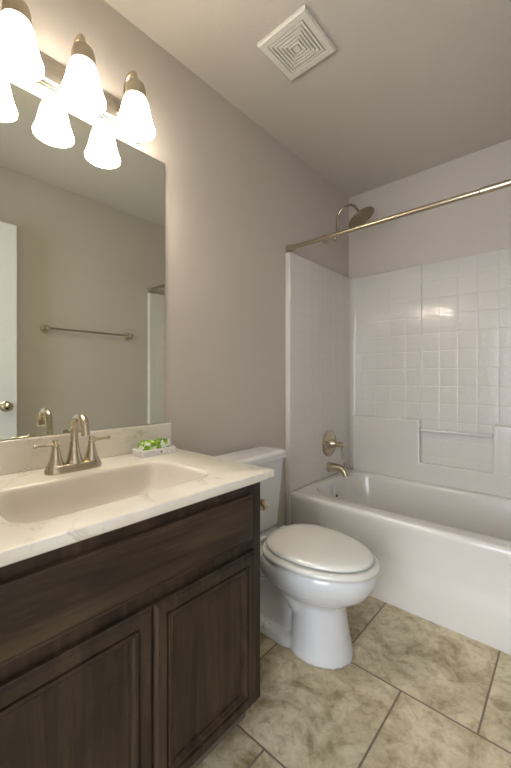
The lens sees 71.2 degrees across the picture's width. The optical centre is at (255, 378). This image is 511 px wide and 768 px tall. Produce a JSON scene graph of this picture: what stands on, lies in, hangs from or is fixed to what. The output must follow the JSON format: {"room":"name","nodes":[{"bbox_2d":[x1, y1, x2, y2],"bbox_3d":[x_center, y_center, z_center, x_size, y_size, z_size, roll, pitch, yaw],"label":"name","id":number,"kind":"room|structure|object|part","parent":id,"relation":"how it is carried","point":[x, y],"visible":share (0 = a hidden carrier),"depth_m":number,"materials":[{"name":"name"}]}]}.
{"room":"bathroom","nodes":[
{"label":"bathroom","id":0,"kind":"room"},
{"bbox_2d":[0,0,348,527],"bbox_3d":[-0.157,-0.147,1.805,0.100,2.440,2.490,0,0,42],"label":"wall","id":1,"kind":"structure","parent":0,"point":[236,196],"depth_m":1.70,"materials":[{"name":"beige paint"}]},
{"bbox_2d":[0,0,154,143],"bbox_3d":[-0.561,-0.974,1.127,0.194,0.225,0.530,0,0,42],"label":"vanity light","id":2,"kind":"object","parent":1,"relation":"attached to","point":[77,86],"visible":1,"depth_m":1.11,"materials":[{"name":"white glass"}]},
{"bbox_3d":[-0.653,-0.937,0.976,0.054,0.089,0.054,0,0,42],"label":"bulb","id":3,"kind":"part","parent":2,"relation":"part of","materials":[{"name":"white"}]},
{"bbox_3d":[-0.653,-0.922,0.976,0.131,0.121,0.131,0,0,42],"label":"lamp shade","id":4,"kind":"part","parent":2,"relation":"part of","materials":[{"name":"white glass"}]},
{"bbox_3d":[-0.571,-1.019,1.141,0.113,0.135,0.040,0,0,42],"label":"arm","id":5,"kind":"part","parent":2,"relation":"part of","materials":[{"name":"beige metal"}]},
{"bbox_3d":[-0.535,-0.922,1.109,0.131,0.121,0.131,0,0,42],"label":"lamp shade","id":6,"kind":"part","parent":2,"relation":"part of","materials":[{"name":"white glass"}]},
{"bbox_3d":[-0.535,-0.937,1.109,0.054,0.089,0.054,0,0,42],"label":"bulb","id":7,"kind":"part","parent":2,"relation":"part of","materials":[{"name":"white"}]},
{"bbox_3d":[-0.453,-1.019,1.274,0.113,0.135,0.040,0,0,42],"label":"arm","id":8,"kind":"part","parent":2,"relation":"part of","materials":[{"name":"beige metal"}]},
{"bbox_3d":[-0.417,-0.922,1.242,0.131,0.121,0.131,0,0,42],"label":"lamp shade","id":9,"kind":"part","parent":2,"relation":"part of","materials":[{"name":"white glass"}]},
{"bbox_3d":[-0.417,-0.937,1.242,0.054,0.089,0.054,0,0,42],"label":"bulb","id":10,"kind":"part","parent":2,"relation":"part of","materials":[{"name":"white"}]},
{"bbox_2d":[0,77,164,439],"bbox_3d":[-0.642,-0.354,1.178,0.005,1.070,0.798,0,0,42],"label":"wall mirror","id":11,"kind":"object","parent":1,"relation":"attached to","point":[82,208],"visible":1,"depth_m":1.21,"materials":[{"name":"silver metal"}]},
{"bbox_2d":[0,423,170,474],"bbox_3d":[-0.637,0.233,1.171,0.019,0.099,0.848,0,0,42],"label":"backsplash","id":12,"kind":"structure","parent":1,"relation":"attached to","point":[16,455],"depth_m":1.18,"materials":[{"name":"beige stone"}]},
{"bbox_2d":[322,204,373,243],"bbox_3d":[0.598,-1.021,2.319,0.345,0.221,0.175,0,0,42],"label":"shower","id":13,"kind":"object","parent":1,"relation":"attached to","point":[362,216],"visible":0.84,"depth_m":2.27,"materials":[{"name":"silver metal"}]},
{"bbox_3d":[0.566,-1.035,2.346,0.252,0.194,0.017,0,0,42],"label":"gooseneck arm","id":14,"kind":"part","parent":13,"relation":"part of","materials":[{"name":"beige metal"}]},
{"bbox_2d":[285,178,510,252],"bbox_3d":[0.750,-0.769,1.622,1.498,0.042,0.042,0,0,42],"label":"shower rod","id":15,"kind":"object","parent":1,"relation":"attached to","point":[497,186],"visible":0.98,"depth_m":1.64,"materials":[{"name":"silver metal"}]},
{"bbox_3d":[0.567,-0.769,1.785,0.950,0.025,0.025,0,0,42],"label":"rod","id":16,"kind":"part","parent":15,"relation":"part of","materials":[{"name":"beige metal"}]},
{"bbox_2d":[104,0,510,197],"bbox_3d":[0.076,-1.392,0.562,2.700,0.050,4.240,0,0,42],"label":"ceiling","id":17,"kind":"structure","parent":0,"point":[407,88],"depth_m":1.61,"materials":[{"name":"beige paint"}]},
{"bbox_2d":[257,4,335,80],"bbox_3d":[0.170,-1.358,1.464,0.231,0.016,0.231,0,0,42],"label":"ceiling vent","id":18,"kind":"object","parent":17,"relation":"in","point":[299,42],"visible":1,"depth_m":1.45,"materials":[{"name":"beige plastic"}]},
{"bbox_2d":[196,596,510,767],"bbox_3d":[0.076,1.098,0.562,2.700,0.050,4.240,0,0,42],"label":"floor","id":19,"kind":"structure","parent":0,"point":[415,691],"depth_m":1.17,"materials":[{"name":"beige tile"}]},
{"bbox_2d":[0,482,259,767],"bbox_3d":[-0.443,0.691,0.978,0.567,0.764,0.784,0,0,42],"label":"vanity cabinet","id":20,"kind":"object","parent":19,"relation":"on","point":[136,645],"visible":0.79,"depth_m":0.77,"materials":[{"name":"brown wood"}]},
{"bbox_3d":[-0.353,0.732,0.673,0.006,0.343,0.248,0,0,42],"label":"door panel","id":21,"kind":"part","parent":20,"relation":"part of","materials":[{"name":"brown wood"}]},
{"bbox_3d":[-0.350,0.732,0.670,0.018,0.447,0.352,0,0,42],"label":"door","id":22,"kind":"part","parent":20,"relation":"part of","materials":[{"name":"brown wood"}]},
{"bbox_3d":[-0.238,0.407,0.796,0.018,0.134,0.690,0,0,42],"label":"drawer","id":23,"kind":"part","parent":20,"relation":"part of","materials":[{"name":"brown wood"}]},
{"bbox_2d":[0,423,273,567],"bbox_3d":[-0.432,0.295,0.988,0.569,0.224,0.848,0,0,42],"label":"countertop","id":24,"kind":"structure","parent":20,"relation":"on","point":[40,513],"depth_m":1.02,"materials":[{"name":"beige stone"}]},
{"bbox_2d":[33,413,109,475],"bbox_3d":[-0.537,0.193,1.084,0.126,0.178,0.224,0,0,42],"label":"sink faucet","id":25,"kind":"object","parent":24,"relation":"on","point":[74,462],"visible":1,"depth_m":1.08,"materials":[{"name":"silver metal"}]},
{"bbox_3d":[-0.615,0.196,1.044,0.013,0.012,0.059,0,0,42],"label":"lever","id":26,"kind":"part","parent":25,"relation":"part of","materials":[{"name":"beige metal"}]},
{"bbox_3d":[-0.597,0.222,1.067,0.047,0.077,0.047,0,0,42],"label":"handle","id":27,"kind":"part","parent":25,"relation":"part of","materials":[{"name":"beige metal"}]},
{"bbox_3d":[-0.561,0.270,1.106,0.060,0.023,0.166,0,0,42],"label":"plate","id":28,"kind":"part","parent":25,"relation":"part of","materials":[{"name":"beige metal"}]},
{"bbox_3d":[-0.535,0.182,1.083,0.121,0.157,0.051,0,0,42],"label":"spout","id":29,"kind":"part","parent":25,"relation":"part of","materials":[{"name":"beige metal"}]},
{"bbox_3d":[-0.526,0.222,1.146,0.047,0.077,0.047,0,0,42],"label":"handle","id":30,"kind":"part","parent":25,"relation":"part of","materials":[{"name":"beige metal"}]},
{"bbox_3d":[-0.506,0.196,1.167,0.013,0.012,0.059,0,0,42],"label":"lever","id":31,"kind":"part","parent":25,"relation":"part of","materials":[{"name":"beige metal"}]},
{"bbox_2d":[0,461,208,522],"bbox_3d":[-0.393,0.345,0.963,0.298,0.125,0.515,0,0,42],"label":"sink basin","id":32,"kind":"object","parent":24,"relation":"in","point":[44,501],"depth_m":1.04,"materials":[{"name":"white ceramic"}]},
{"bbox_2d":[132,445,174,457],"bbox_3d":[-0.380,0.270,1.341,0.079,0.024,0.142,0,0,42],"label":"soap tray","id":33,"kind":"object","parent":24,"relation":"on","point":[135,452],"visible":0.83,"depth_m":1.30,"materials":[{"name":"white ceramic"}]},
{"bbox_2d":[138,440,156,450],"bbox_3d":[-0.400,0.249,1.319,0.055,0.045,0.056,0,0,42],"label":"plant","id":34,"kind":"object","parent":33,"relation":"on","point":[143,445],"visible":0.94,"depth_m":1.30,"materials":[{"name":"green plant"}]},
{"bbox_2d":[153,437,169,448],"bbox_3d":[-0.360,0.249,1.364,0.055,0.045,0.056,0,0,42],"label":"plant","id":35,"kind":"object","parent":33,"relation":"on","point":[161,442],"visible":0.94,"depth_m":1.34,"materials":[{"name":"green plant"}]},
{"bbox_3d":[-0.117,0.732,0.932,0.018,0.447,0.344,0,0,42],"label":"door","id":36,"kind":"part","parent":20,"relation":"part of","materials":[{"name":"brown wood"}]},
{"bbox_3d":[-0.120,0.732,0.935,0.006,0.343,0.240,0,0,42],"label":"door panel","id":37,"kind":"part","parent":20,"relation":"part of","materials":[{"name":"brown wood"}]},
{"bbox_3d":[-0.287,1.064,0.850,0.010,0.018,0.764,0,0,42],"label":"shoe moulding","id":38,"kind":"part","parent":20,"relation":"part of","materials":[{"name":"brown wood"}]},
{"bbox_2d":[260,499,267,510],"bbox_3d":[-0.039,0.418,1.190,0.174,0.055,0.067,0,0,42],"label":"paper holder","id":39,"kind":"object","parent":20,"relation":"attached to","point":[263,503],"visible":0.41,"depth_m":1.15,"materials":[{"name":"silver metal"}]},
{"bbox_2d":[214,446,379,669],"bbox_3d":[0.166,0.714,1.519,0.724,0.719,0.420,0,0,42],"label":"toilet","id":40,"kind":"object","parent":19,"relation":"on","point":[310,574],"visible":0.74,"depth_m":1.36,"materials":[{"name":"white ceramic"}]},
{"bbox_3d":[-0.035,0.374,1.698,0.185,0.040,0.420,0,0,42],"label":"tank lid","id":41,"kind":"part","parent":40,"relation":"part of","materials":[{"name":"white ceramic"}]},
{"bbox_3d":[-0.040,0.560,1.702,0.173,0.330,0.400,0,0,42],"label":"tank","id":42,"kind":"part","parent":40,"relation":"part of","materials":[{"name":"white ceramic"}]},
{"bbox_3d":[0.165,0.893,1.520,0.700,0.360,0.356,0,0,42],"label":"bowl","id":43,"kind":"part","parent":40,"relation":"part of","materials":[{"name":"white ceramic"}]},
{"bbox_3d":[0.258,0.670,1.438,0.436,0.024,0.334,0,0,42],"label":"seat lid","id":44,"kind":"part","parent":40,"relation":"part of","materials":[{"name":"white plastic"}]},
{"bbox_3d":[0.261,0.698,1.435,0.472,0.022,0.372,0,0,42],"label":"seat","id":45,"kind":"part","parent":40,"relation":"part of","materials":[{"name":"white plastic"}]},
{"bbox_2d":[291,469,510,654],"bbox_3d":[0.982,0.868,1.883,1.428,0.409,0.735,0,0,42],"label":"bathtub","id":46,"kind":"object","parent":19,"relation":"on","point":[443,553],"visible":0.85,"depth_m":1.68,"materials":[{"name":"white ceramic"}]},
{"bbox_3d":[0.520,0.735,2.327,0.019,0.072,0.054,0,0,42],"label":"overflow plate","id":47,"kind":"part","parent":46,"relation":"part of","materials":[{"name":"white metal"}]},
{"bbox_2d":[349,139,510,468],"bbox_3d":[1.301,-0.147,2.242,1.700,2.440,0.100,0,0,42],"label":"wall","id":48,"kind":"structure","parent":0,"point":[478,224],"depth_m":2.29,"materials":[{"name":"beige paint"}]},
{"bbox_2d":[285,247,510,525],"bbox_3d":[1.001,0.166,1.904,1.496,1.815,0.799,0,0,42],"label":"shower surround","id":49,"kind":"object","parent":48,"relation":"attached to","point":[409,369],"visible":0.91,"depth_m":2.27,"materials":[{"name":"white tile"}]},
{"bbox_2d":[322,430,344,458],"bbox_3d":[0.538,0.439,2.373,0.111,0.181,0.176,0,0,42],"label":"shower valve","id":50,"kind":"object","parent":49,"relation":"attached to","point":[329,443],"visible":1,"depth_m":2.37,"materials":[{"name":"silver metal"}]},
{"bbox_3d":[0.545,0.436,2.366,0.091,0.060,0.060,0,0,42],"label":"valve stem","id":51,"kind":"part","parent":50,"relation":"part of","materials":[{"name":"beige metal"}]},
{"bbox_2d":[326,462,348,476],"bbox_3d":[0.550,0.596,2.358,0.148,0.095,0.068,0,0,42],"label":"tub spout","id":52,"kind":"object","parent":49,"relation":"attached to","point":[330,467],"visible":1,"depth_m":2.34,"materials":[{"name":"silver metal"}]},
{"bbox_3d":[1.236,0.490,2.169,1.380,0.446,0.029,0,0,42],"label":"panel","id":53,"kind":"part","parent":49,"relation":"part of","materials":[{"name":"white plastic"}]}
]}

